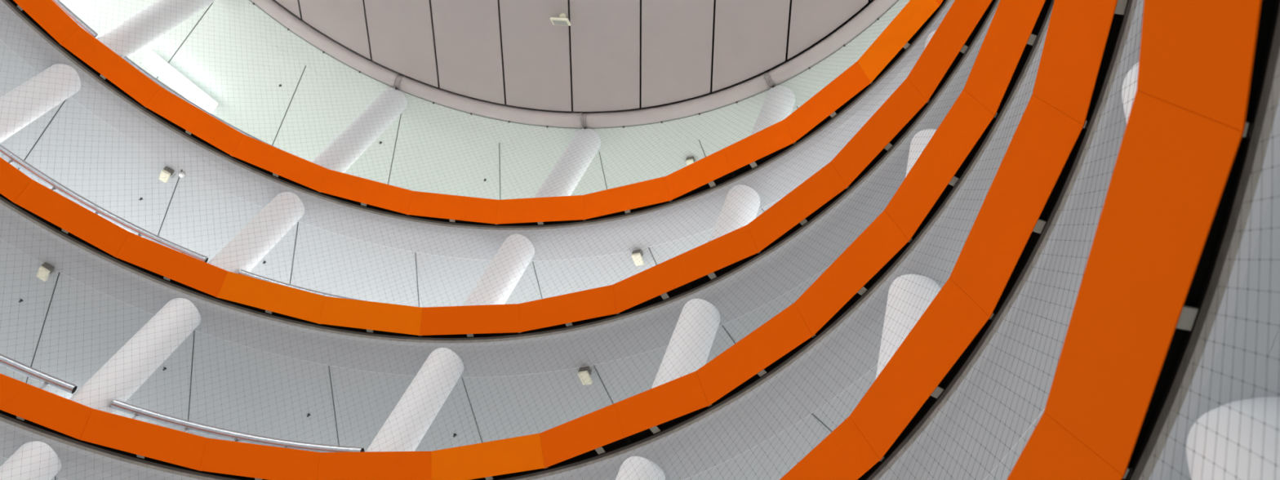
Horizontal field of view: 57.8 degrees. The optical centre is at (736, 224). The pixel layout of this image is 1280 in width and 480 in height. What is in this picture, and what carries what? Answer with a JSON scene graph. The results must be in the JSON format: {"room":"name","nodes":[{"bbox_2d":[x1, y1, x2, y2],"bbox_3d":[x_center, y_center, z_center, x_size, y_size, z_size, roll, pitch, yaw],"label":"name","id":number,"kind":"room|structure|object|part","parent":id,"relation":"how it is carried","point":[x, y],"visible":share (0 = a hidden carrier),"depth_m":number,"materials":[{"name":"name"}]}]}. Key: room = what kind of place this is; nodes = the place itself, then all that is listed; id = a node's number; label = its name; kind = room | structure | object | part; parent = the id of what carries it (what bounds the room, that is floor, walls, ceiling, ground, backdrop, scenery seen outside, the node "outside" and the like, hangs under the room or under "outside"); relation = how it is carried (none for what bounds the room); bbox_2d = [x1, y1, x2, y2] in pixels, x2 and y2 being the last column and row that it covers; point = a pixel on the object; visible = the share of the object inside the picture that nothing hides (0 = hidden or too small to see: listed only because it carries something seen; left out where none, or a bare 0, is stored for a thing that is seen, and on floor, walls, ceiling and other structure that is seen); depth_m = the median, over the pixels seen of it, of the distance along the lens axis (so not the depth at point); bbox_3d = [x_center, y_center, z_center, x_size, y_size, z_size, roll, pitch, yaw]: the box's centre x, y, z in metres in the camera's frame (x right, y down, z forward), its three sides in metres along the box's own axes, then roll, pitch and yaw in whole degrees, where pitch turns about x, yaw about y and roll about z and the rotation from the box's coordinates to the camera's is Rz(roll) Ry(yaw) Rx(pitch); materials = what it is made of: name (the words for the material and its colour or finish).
{"room":"building atrium","nodes":[
{"label":"building atrium","id":0,"kind":"room"},
{"bbox_2d":[0,121,942,452],"bbox_3d":[-5.974,-6.449,14.065,32.597,3.603,32.597,14,-56,4],"label":"ceiling","id":1,"kind":"structure","parent":0,"point":[73,370],"depth_m":20.04,"materials":[{"name":"paint"}]},
{"bbox_2d":[36,262,56,281],"bbox_3d":[-11.754,0.816,19.630,0.218,0.163,0.260,33,-56,-9],"label":"junction box","id":2,"kind":"object","parent":1,"relation":"attached to","point":[42,272],"visible":0.94,"depth_m":19.57,"materials":[{"name":"beige plastic"}]},
{"bbox_2d":[577,366,593,385],"bbox_3d":[-2.482,2.506,19.151,0.218,0.163,0.260,-10,-61,19],"label":"junction box","id":3,"kind":"object","parent":1,"relation":"attached to","point":[588,372],"visible":0.94,"depth_m":19.10,"materials":[{"name":"beige plastic"}]},
{"bbox_2d":[0,0,955,306],"bbox_3d":[-5.259,-8.414,17.090,32.800,3.857,32.800,6,-56,9],"label":"ceiling","id":4,"kind":"structure","parent":0,"point":[160,128],"depth_m":21.96,"materials":[{"name":"paint"}]},
{"bbox_2d":[52,0,97,37],"bbox_3d":[-13.764,-4.913,21.463,0.339,1.161,3.989,-23,-65,25],"label":"guard rail","id":5,"kind":"object","parent":4,"relation":"on","point":[60,4],"visible":0.59,"depth_m":22.38,"materials":[{"name":"grey metal"}]},
{"bbox_2d":[96,0,216,57],"bbox_3d":[-12.194,-4.168,23.958,0.630,4.686,0.630,6,-56,9],"label":"round column","id":6,"kind":"structure","parent":4,"relation":"on","point":[135,29],"depth_m":23.61,"materials":[{"name":"white paint"}]},
{"bbox_2d":[159,166,174,182],"bbox_3d":[-11.188,-0.970,22.646,0.218,0.163,0.260,33,-56,-9],"label":"junction box","id":7,"kind":"object","parent":4,"relation":"attached to","point":[168,171],"visible":0.92,"depth_m":22.58,"materials":[{"name":"beige plastic"}]},
{"bbox_2d":[178,172,185,177],"bbox_3d":[-10.897,-0.984,22.637,0.124,0.080,0.124,6,-56,9],"label":"smoke detector","id":8,"kind":"object","parent":4,"relation":"attached to","point":[180,174],"visible":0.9,"depth_m":22.60,"materials":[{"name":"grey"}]},
{"bbox_2d":[122,56,279,149],"bbox_3d":[-10.608,-1.994,22.921,3.989,1.161,0.339,33,-56,-9],"label":"guard rail","id":9,"kind":"object","parent":4,"relation":"on","point":[157,82],"visible":0.31,"depth_m":23.05,"materials":[{"name":"grey metal"}]},
{"bbox_2d":[311,87,407,173],"bbox_3d":[-8.336,-1.708,24.797,0.630,4.432,0.630,6,-56,9],"label":"round column","id":10,"kind":"structure","parent":4,"relation":"on","point":[376,127],"depth_m":24.96,"materials":[{"name":"white paint"}]},
{"bbox_2d":[0,0,947,306],"bbox_3d":[-5.014,-1.731,19.462,18.598,4.608,6.253,2,-57,12],"label":"safety net","id":11,"kind":"object","parent":4,"relation":"hanging from","point":[4,1],"visible":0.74,"depth_m":20.89,"materials":[{"name":"grey"}]},
{"bbox_2d":[13,0,944,225],"bbox_3d":[-5.229,-8.496,17.217,20.075,3.823,20.075,6,-56,9],"label":"parapet","id":12,"kind":"object","parent":4,"relation":"attached to","point":[753,149],"visible":1,"depth_m":21.94,"materials":[{"name":"orange paint"}]},
{"bbox_3d":[-13.020,-4.175,21.281,0.378,0.427,1.791,-28,-68,27],"label":"panel","id":13,"kind":"part","parent":12,"relation":"part of","materials":[{"name":"orange metal"}]},
{"bbox_3d":[-11.854,-3.009,21.886,1.791,0.427,0.378,42,-58,-15],"label":"panel","id":14,"kind":"part","parent":12,"relation":"part of","materials":[{"name":"orange paint"}]},
{"bbox_3d":[-10.478,-2.013,22.331,1.791,0.427,0.378,33,-56,-9],"label":"panel","id":15,"kind":"part","parent":12,"relation":"part of","materials":[{"name":"orange metal"}]},
{"bbox_3d":[-8.935,-1.220,22.604,1.791,0.427,0.378,25,-55,-3],"label":"panel","id":16,"kind":"part","parent":12,"relation":"part of","materials":[{"name":"orange metal"}]},
{"bbox_3d":[-7.273,-0.658,22.699,1.791,0.427,0.378,16,-55,3],"label":"panel","id":17,"kind":"part","parent":12,"relation":"part of","materials":[{"name":"orange paint"}]},
{"bbox_3d":[-5.546,-0.347,22.616,1.791,0.427,0.378,8,-56,8],"label":"panel","id":18,"kind":"part","parent":12,"relation":"part of","materials":[{"name":"orange paint"}]},
{"bbox_3d":[-3.809,-0.298,22.360,1.791,0.427,0.378,-1,-58,14],"label":"panel","id":19,"kind":"part","parent":12,"relation":"part of","materials":[{"name":"orange paint"}]},
{"bbox_3d":[-2.117,-0.515,21.943,1.791,0.427,0.378,-10,-61,19],"label":"panel","id":20,"kind":"part","parent":12,"relation":"part of","materials":[{"name":"orange paint"}]},
{"bbox_3d":[-0.741,-0.935,21.452,1.341,0.402,0.376,-23,-65,25],"label":"panel","id":21,"kind":"part","parent":12,"relation":"part of","materials":[{"name":"orange paint"}]},
{"bbox_3d":[0.397,-1.442,20.946,1.341,0.402,0.376,-23,-65,25],"label":"panel","id":22,"kind":"part","parent":12,"relation":"part of","materials":[{"name":"orange paint"}]},
{"bbox_3d":[1.573,-2.164,20.306,1.791,0.427,0.378,-36,-71,30],"label":"panel","id":23,"kind":"part","parent":12,"relation":"part of","materials":[{"name":"orange metal"}]},
{"bbox_3d":[2.709,-3.216,19.478,0.378,0.427,1.791,36,-57,-10],"label":"panel","id":24,"kind":"part","parent":12,"relation":"part of","materials":[{"name":"orange metal"}]},
{"bbox_3d":[-5.229,-10.580,15.863,20.019,3.823,15.040,6,-56,9],"label":"panel","id":25,"kind":"part","parent":12,"relation":"part of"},
{"bbox_2d":[533,128,601,197],"bbox_3d":[-3.785,-0.805,24.461,0.630,4.179,0.630,6,-56,9],"label":"round column","id":26,"kind":"structure","parent":4,"relation":"on","point":[570,180],"depth_m":24.80,"materials":[{"name":"white paint"}]},
{"bbox_2d":[631,248,644,266],"bbox_3d":[-1.863,0.626,22.091,0.218,0.163,0.260,-10,-61,19],"label":"junction box","id":27,"kind":"object","parent":4,"relation":"attached to","point":[636,255],"visible":0.87,"depth_m":22.04,"materials":[{"name":"beige plastic"}]},
{"bbox_2d":[751,85,795,135],"bbox_3d":[0.562,-1.651,23.038,0.630,3.926,0.630,6,-56,9],"label":"round column","id":28,"kind":"structure","parent":4,"relation":"on","point":[788,108],"depth_m":23.77,"materials":[{"name":"white paint"}]},
{"bbox_2d":[59,0,910,199],"bbox_3d":[-4.403,-10.764,20.708,32.599,0.056,32.599,6,-56,9],"label":"ceiling","id":29,"kind":"structure","parent":0,"point":[271,106],"depth_m":26.79,"materials":[{"name":"paint"}]},
{"bbox_2d":[142,51,217,113],"bbox_3d":[-13.112,-3.387,27.303,1.840,0.375,0.440,41,-58,-14],"label":"strip light","id":30,"kind":"object","parent":29,"relation":"hanging from","point":[154,65],"visible":0.84,"depth_m":27.13,"materials":[{"name":"white plastic"}]},
{"bbox_2d":[250,0,897,127],"bbox_3d":[-4.391,-10.796,20.757,20.269,0.257,20.269,6,-56,9],"label":"trim","id":31,"kind":"structure","parent":29,"relation":"attached to","point":[875,9],"depth_m":25.86,"materials":[{"name":"paint"}]},
{"bbox_2d":[57,0,909,199],"bbox_3d":[-4.760,-3.284,22.782,18.001,4.700,5.705,6,-56,9],"label":"safety net","id":32,"kind":"object","parent":31,"relation":"hanging from","point":[70,0],"visible":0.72,"depth_m":24.22,"materials":[{"name":"grey"}]},
{"bbox_2d":[250,0,898,128],"bbox_3d":[-4.328,-5.218,24.254,19.236,0.096,7.155,6,-56,9],"label":"cable","id":33,"kind":"object","parent":31,"relation":"attached to","point":[877,19],"visible":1,"depth_m":25.94,"materials":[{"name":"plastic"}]},
{"bbox_2d":[685,155,696,165],"bbox_3d":[-0.996,-1.382,25.866,0.218,0.163,0.260,-10,-60,19],"label":"junction box","id":34,"kind":"object","parent":29,"relation":"attached to","point":[687,160],"visible":0.53,"depth_m":25.80,"materials":[{"name":"beige plastic"}]},
{"bbox_2d":[0,174,995,479],"bbox_3d":[-6.665,-4.553,11.147,32.597,3.603,32.597,14,-56,4],"label":"ceiling","id":35,"kind":"structure","parent":0,"point":[803,385],"depth_m":14.52,"materials":[{"name":"paint"}]},
{"bbox_2d":[0,0,999,356],"bbox_3d":[-5.949,-6.519,14.172,32.800,3.857,32.800,6,-56,9],"label":"ceiling","id":36,"kind":"structure","parent":0,"point":[719,290],"depth_m":19.14,"materials":[{"name":"paint"}]},
{"bbox_2d":[0,63,80,142],"bbox_3d":[-13.008,-1.934,20.520,0.630,3.421,0.630,6,-56,9],"label":"round column","id":37,"kind":"structure","parent":36,"relation":"on","point":[43,77],"depth_m":20.88,"materials":[{"name":"white paint"}]},
{"bbox_2d":[0,143,208,262],"bbox_3d":[-11.298,-0.099,20.003,3.989,1.161,0.339,33,-56,-9],"label":"guard rail","id":38,"kind":"object","parent":36,"relation":"on","point":[36,173],"visible":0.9,"depth_m":20.30,"materials":[{"name":"grey metal"}]},
{"bbox_2d":[208,191,304,273],"bbox_3d":[-9.124,0.457,21.463,0.630,3.421,0.630,6,-56,9],"label":"round column","id":39,"kind":"structure","parent":36,"relation":"on","point":[291,218],"depth_m":21.56,"materials":[{"name":"white paint"}]},
{"bbox_2d":[238,269,366,301],"bbox_3d":[-7.070,1.514,20.358,3.989,1.161,0.339,12,-56,5],"label":"guard rail","id":40,"kind":"object","parent":36,"relation":"on","point":[242,272],"visible":0.18,"depth_m":20.70,"materials":[{"name":"grey metal"}]},
{"bbox_2d":[0,0,994,337],"bbox_3d":[-5.919,-6.601,14.299,20.075,3.823,20.075,6,-56,9],"label":"parapet","id":41,"kind":"object","parent":36,"relation":"attached to","point":[952,37],"visible":1,"depth_m":19.01,"materials":[{"name":"orange paint"}]},
{"bbox_3d":[-12.545,-1.114,18.968,1.791,0.427,0.378,42,-58,-15],"label":"panel","id":42,"kind":"part","parent":41,"relation":"part of","materials":[{"name":"orange metal"}]},
{"bbox_3d":[-11.168,-0.117,19.413,1.791,0.427,0.378,33,-56,-9],"label":"panel","id":43,"kind":"part","parent":41,"relation":"part of","materials":[{"name":"orange paint"}]},
{"bbox_3d":[-9.625,0.675,19.686,1.791,0.427,0.378,25,-55,-3],"label":"panel","id":44,"kind":"part","parent":41,"relation":"part of","materials":[{"name":"orange paint"}]},
{"bbox_3d":[-7.963,1.237,19.781,1.791,0.427,0.378,16,-55,3],"label":"panel","id":45,"kind":"part","parent":41,"relation":"part of","materials":[{"name":"orange paint"}]},
{"bbox_3d":[-6.237,1.548,19.698,1.791,0.427,0.378,8,-56,8],"label":"panel","id":46,"kind":"part","parent":41,"relation":"part of","materials":[{"name":"orange paint"}]},
{"bbox_3d":[-4.500,1.597,19.442,1.791,0.427,0.378,-1,-58,14],"label":"panel","id":47,"kind":"part","parent":41,"relation":"part of","materials":[{"name":"orange metal"}]},
{"bbox_3d":[-2.807,1.381,19.025,1.791,0.427,0.378,-10,-61,19],"label":"panel","id":48,"kind":"part","parent":41,"relation":"part of","materials":[{"name":"orange metal"}]},
{"bbox_3d":[-1.431,0.961,18.534,1.341,0.402,0.376,-23,-65,25],"label":"panel","id":49,"kind":"part","parent":41,"relation":"part of","materials":[{"name":"orange paint"}]},
{"bbox_3d":[-0.293,0.453,18.028,1.341,0.402,0.376,-23,-65,25],"label":"panel","id":50,"kind":"part","parent":41,"relation":"part of","materials":[{"name":"orange metal"}]},
{"bbox_3d":[0.882,-0.269,17.389,1.791,0.427,0.378,-36,-71,30],"label":"panel","id":51,"kind":"part","parent":41,"relation":"part of","materials":[{"name":"orange paint"}]},
{"bbox_3d":[2.019,-1.321,16.560,0.378,0.427,1.791,36,-57,-10],"label":"panel","id":52,"kind":"part","parent":41,"relation":"part of","materials":[{"name":"orange metal"}]},
{"bbox_3d":[2.904,-2.552,15.674,0.378,0.427,1.791,27,-56,-5],"label":"panel","id":53,"kind":"part","parent":41,"relation":"part of","materials":[{"name":"orange paint"}]},
{"bbox_2d":[462,234,534,306],"bbox_3d":[-4.549,1.293,21.232,0.630,3.421,0.630,6,-56,9],"label":"round column","id":54,"kind":"structure","parent":36,"relation":"on","point":[513,255],"depth_m":21.45,"materials":[{"name":"white paint"}]},
{"bbox_2d":[0,3,997,452],"bbox_3d":[-4.250,0.141,16.333,18.363,4.572,5.978,-8,-60,18],"label":"safety net","id":55,"kind":"object","parent":36,"relation":"hanging from","point":[997,3],"visible":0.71,"depth_m":17.85,"materials":[{"name":"grey fabric"}]},
{"bbox_2d":[709,184,759,241],"bbox_3d":[-0.177,0.379,19.912,0.630,3.421,0.630,6,-56,9],"label":"round column","id":56,"kind":"structure","parent":36,"relation":"on","point":[726,214],"depth_m":20.44,"materials":[{"name":"white paint"}]},
{"bbox_2d":[924,30,936,49],"bbox_3d":[3.135,-2.129,17.808,0.630,3.421,0.630,6,-56,9],"label":"round column","id":57,"kind":"structure","parent":36,"relation":"on","point":[932,33],"depth_m":18.92,"materials":[{"name":"white paint"}]},
{"bbox_2d":[0,0,1054,479],"bbox_3d":[-6.639,-4.623,11.254,32.800,3.857,32.800,6,-56,9],"label":"ceiling","id":58,"kind":"structure","parent":0,"point":[624,449],"depth_m":14.28,"materials":[{"name":"paint"}]},
{"bbox_2d":[0,353,77,394],"bbox_3d":[-11.988,1.797,17.085,3.989,1.161,0.339,33,-56,-9],"label":"guard rail","id":59,"kind":"object","parent":58,"relation":"on","point":[11,363],"visible":0.94,"depth_m":17.64,"materials":[{"name":"grey metal"}]},
{"bbox_3d":[-10.678,2.665,17.344,0.036,0.820,0.050,26,-56,-4],"label":"post","id":60,"kind":"part","parent":59,"relation":"part of","materials":[{"name":"silver metal"}]},
{"bbox_2d":[69,297,200,413],"bbox_3d":[-9.815,2.353,18.545,0.630,3.421,0.630,6,-56,9],"label":"round column","id":61,"kind":"structure","parent":58,"relation":"on","point":[128,383],"depth_m":18.57,"materials":[{"name":"white paint"}]},
{"bbox_2d":[111,399,364,452],"bbox_3d":[-7.760,3.410,17.440,3.989,1.161,0.339,12,-56,5],"label":"guard rail","id":62,"kind":"object","parent":58,"relation":"on","point":[147,414],"visible":0.79,"depth_m":17.76,"materials":[{"name":"grey metal"}]},
{"bbox_2d":[365,347,463,452],"bbox_3d":[-5.239,3.188,18.314,0.630,3.421,0.630,6,-56,9],"label":"round column","id":63,"kind":"structure","parent":58,"relation":"on","point":[434,362],"depth_m":18.41,"materials":[{"name":"white paint"}]},
{"bbox_2d":[0,0,1050,479],"bbox_3d":[-6.609,-4.706,11.381,20.075,3.823,20.075,6,-56,9],"label":"parapet","id":64,"kind":"object","parent":58,"relation":"attached to","point":[1013,28],"visible":1,"depth_m":15.09,"materials":[{"name":"orange paint"}]},
{"bbox_3d":[-10.315,2.571,16.768,1.791,0.427,0.378,25,-55,-3],"label":"panel","id":65,"kind":"part","parent":64,"relation":"part of","materials":[{"name":"orange paint"}]},
{"bbox_3d":[-8.653,3.133,16.863,1.791,0.427,0.378,16,-55,3],"label":"panel","id":66,"kind":"part","parent":64,"relation":"part of","materials":[{"name":"orange paint"}]},
{"bbox_3d":[-6.927,3.444,16.780,1.791,0.427,0.378,8,-56,8],"label":"panel","id":67,"kind":"part","parent":64,"relation":"part of","materials":[{"name":"orange paint"}]},
{"bbox_3d":[-5.190,3.493,16.524,1.791,0.427,0.378,-1,-58,14],"label":"panel","id":68,"kind":"part","parent":64,"relation":"part of","materials":[{"name":"orange paint"}]},
{"bbox_3d":[-3.498,3.276,16.107,1.791,0.427,0.378,-10,-61,19],"label":"panel","id":69,"kind":"part","parent":64,"relation":"part of","materials":[{"name":"orange paint"}]},
{"bbox_3d":[-2.121,2.856,15.616,1.341,0.402,0.376,-23,-65,25],"label":"panel","id":70,"kind":"part","parent":64,"relation":"part of","materials":[{"name":"orange paint"}]},
{"bbox_3d":[-0.984,2.348,15.110,1.341,0.402,0.376,-23,-65,25],"label":"panel","id":71,"kind":"part","parent":64,"relation":"part of","materials":[{"name":"orange paint"}]},
{"bbox_3d":[0.192,1.626,14.470,1.791,0.427,0.378,-36,-71,30],"label":"panel","id":72,"kind":"part","parent":64,"relation":"part of","materials":[{"name":"orange metal"}]},
{"bbox_3d":[1.329,0.575,13.642,0.378,0.427,1.791,36,-57,-10],"label":"panel","id":73,"kind":"part","parent":64,"relation":"part of","materials":[{"name":"orange metal"}]},
{"bbox_3d":[2.214,-0.657,12.756,0.378,0.427,1.791,27,-56,-5],"label":"panel","id":74,"kind":"part","parent":64,"relation":"part of","materials":[{"name":"orange paint"}]},
{"bbox_3d":[2.820,-2.030,11.844,0.378,0.427,1.791,18,-55,1],"label":"panel","id":75,"kind":"part","parent":64,"relation":"part of","materials":[{"name":"orange metal"}]},
{"bbox_2d":[0,0,1053,479],"bbox_3d":[-3.743,1.868,13.137,18.046,4.534,5.638,-18,-63,23],"label":"safety net","id":76,"kind":"object","parent":58,"relation":"attached to","point":[1053,1],"visible":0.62,"depth_m":12.81,"materials":[{"name":"grey fabric"}]},
{"bbox_2d":[651,298,720,388],"bbox_3d":[-0.867,2.274,16.994,0.630,3.421,0.630,6,-56,9],"label":"round column","id":77,"kind":"structure","parent":58,"relation":"on","point":[688,362],"depth_m":17.35,"materials":[{"name":"white paint"}]},
{"bbox_2d":[905,128,936,177],"bbox_3d":[2.445,-0.234,14.890,0.630,3.421,0.630,6,-56,9],"label":"round column","id":78,"kind":"structure","parent":58,"relation":"on","point":[921,146],"depth_m":15.78,"materials":[{"name":"white paint"}]},
{"bbox_2d":[275,0,871,111],"bbox_3d":[-4.384,-10.816,20.787,19.550,0.040,19.550,6,-56,9],"label":"ceiling","id":79,"kind":"structure","parent":0,"point":[750,36],"depth_m":25.13,"materials":[{"name":"white paint"}]},
{"bbox_2d":[550,13,570,26],"bbox_3d":[-3.759,-4.372,24.654,0.405,0.240,0.247,6,-56,9],"label":"floodlight","id":80,"kind":"object","parent":79,"relation":"attached to","point":[562,20],"visible":1,"depth_m":24.60,"materials":[{"name":"beige plastic"}]},
{"bbox_2d":[550,17,570,26],"bbox_3d":[-3.765,-4.348,24.635,0.405,0.180,0.228,6,-56,9],"label":"lamp","id":81,"kind":"object","parent":80,"relation":"attached to","point":[561,20],"depth_m":24.57,"materials":[{"name":"beige plastic"}]},
{"bbox_2d":[297,0,872,111],"bbox_3d":[-4.343,-10.930,20.964,32.800,0.230,32.800,6,-56,9],"label":"skylight frame","id":82,"kind":"structure","parent":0,"point":[869,1],"depth_m":24.98,"materials":[{"name":"black metal"}]},
{"bbox_2d":[859,0,1144,479],"bbox_3d":[-7.329,-2.728,8.336,32.800,3.857,32.800,6,-56,9],"label":"ceiling","id":83,"kind":"structure","parent":0,"point":[992,326],"depth_m":8.88,"materials":[{"name":"paint"}]},
{"bbox_2d":[0,440,61,479],"bbox_3d":[-10.505,4.248,15.627,0.630,3.421,0.630,6,-56,9],"label":"round column","id":84,"kind":"structure","parent":83,"relation":"on","point":[29,448],"depth_m":16.54,"materials":[{"name":"white paint"}]},
{"bbox_2d":[615,456,665,479],"bbox_3d":[-1.557,4.170,14.076,0.630,3.421,0.630,6,-56,9],"label":"round column","id":85,"kind":"structure","parent":83,"relation":"on","point":[625,470],"depth_m":15.08,"materials":[{"name":"white paint"}]},
{"bbox_2d":[875,274,940,379],"bbox_3d":[1.755,1.661,11.972,0.630,3.421,0.630,6,-56,9],"label":"round column","id":86,"kind":"structure","parent":83,"relation":"on","point":[909,297],"depth_m":12.63,"materials":[{"name":"white paint"}]},
{"bbox_2d":[779,0,1127,479],"bbox_3d":[-7.299,-2.810,8.463,20.075,3.823,20.075,6,-56,9],"label":"parapet","id":87,"kind":"object","parent":83,"relation":"attached to","point":[1081,34],"visible":1,"depth_m":9.08,"materials":[{"name":"orange paint"}]},
{"bbox_3d":[0.639,2.470,10.724,0.378,0.427,1.791,36,-57,-10],"label":"panel","id":88,"kind":"part","parent":87,"relation":"part of","materials":[{"name":"orange paint"}]},
{"bbox_3d":[1.524,1.239,9.838,0.378,0.427,1.791,27,-56,-5],"label":"panel","id":89,"kind":"part","parent":87,"relation":"part of","materials":[{"name":"orange metal"}]},
{"bbox_3d":[2.130,-0.135,8.926,0.378,0.427,1.791,18,-55,1],"label":"panel","id":90,"kind":"part","parent":87,"relation":"part of","materials":[{"name":"orange paint"}]},
{"bbox_3d":[2.438,-1.607,8.019,0.378,0.427,1.791,10,-56,7],"label":"panel","id":91,"kind":"part","parent":87,"relation":"part of","materials":[{"name":"orange metal"}]},
{"bbox_2d":[874,0,1143,479],"bbox_3d":[1.314,1.384,7.842,1.012,3.775,8.768,22,-55,-2],"label":"safety net","id":92,"kind":"object","parent":83,"relation":"attached to","point":[1131,0],"visible":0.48,"depth_m":8.08,"materials":[{"name":"grey fabric"}]},
{"bbox_2d":[917,191,1107,479],"bbox_3d":[-7.355,-2.658,8.229,32.597,3.603,32.597,14,-56,4],"label":"ceiling","id":93,"kind":"structure","parent":0,"point":[986,420],"depth_m":9.41,"materials":[{"name":"paint"}]},
{"bbox_2d":[1121,0,1279,479],"bbox_3d":[-8.019,-0.833,5.418,32.800,3.857,32.800,6,-56,9],"label":"ceiling","id":94,"kind":"structure","parent":0,"point":[1247,163],"depth_m":4.73,"materials":[{"name":"paint"}]},
{"bbox_2d":[1121,62,1138,123],"bbox_3d":[2.670,-0.076,6.622,0.630,3.421,0.630,6,-56,9],"label":"round column","id":95,"kind":"structure","parent":94,"relation":"on","point":[1135,69],"depth_m":7.76,"materials":[{"name":"white paint"}]},
{"bbox_2d":[1006,0,1273,479],"bbox_3d":[-7.989,-0.915,5.545,20.075,3.823,20.075,6,-56,9],"label":"parapet","id":96,"kind":"object","parent":94,"relation":"on","point":[1188,124],"visible":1,"depth_m":4.92,"materials":[{"name":"orange paint"}]},
{"bbox_3d":[1.440,1.761,6.008,0.378,0.427,1.791,18,-55,1],"label":"panel","id":97,"kind":"part","parent":96,"relation":"part of","materials":[{"name":"orange paint"}]},
{"bbox_3d":[1.748,0.288,5.101,0.378,0.427,1.791,10,-56,7],"label":"panel","id":98,"kind":"part","parent":96,"relation":"part of","materials":[{"name":"orange metal"}]},
{"bbox_3d":[1.748,-1.239,4.233,0.378,0.427,1.791,1,-57,13],"label":"panel","id":99,"kind":"part","parent":96,"relation":"part of","materials":[{"name":"orange paint"}]},
{"bbox_2d":[1133,45,1279,479],"bbox_3d":[1.304,1.879,3.982,0.530,3.641,6.410,13,-56,4],"label":"safety net","id":100,"kind":"object","parent":94,"relation":"hanging from","point":[1262,140],"visible":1,"depth_m":4.37,"materials":[{"name":"grey"}]},
{"bbox_2d":[1186,396,1279,479],"bbox_3d":[1.751,2.447,2.738,0.630,5.771,0.630,6,-56,9],"label":"round column","id":101,"kind":"structure","parent":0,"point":[1270,439],"depth_m":4.74,"materials":[{"name":"white paint"}]},
{"bbox_2d":[1250,327,1279,398],"bbox_3d":[-8.045,-0.763,5.311,32.597,3.603,32.597,14,-56,4],"label":"ceiling","id":102,"kind":"structure","parent":0,"point":[1272,371],"depth_m":4.78,"materials":[{"name":"paint"}]}
]}

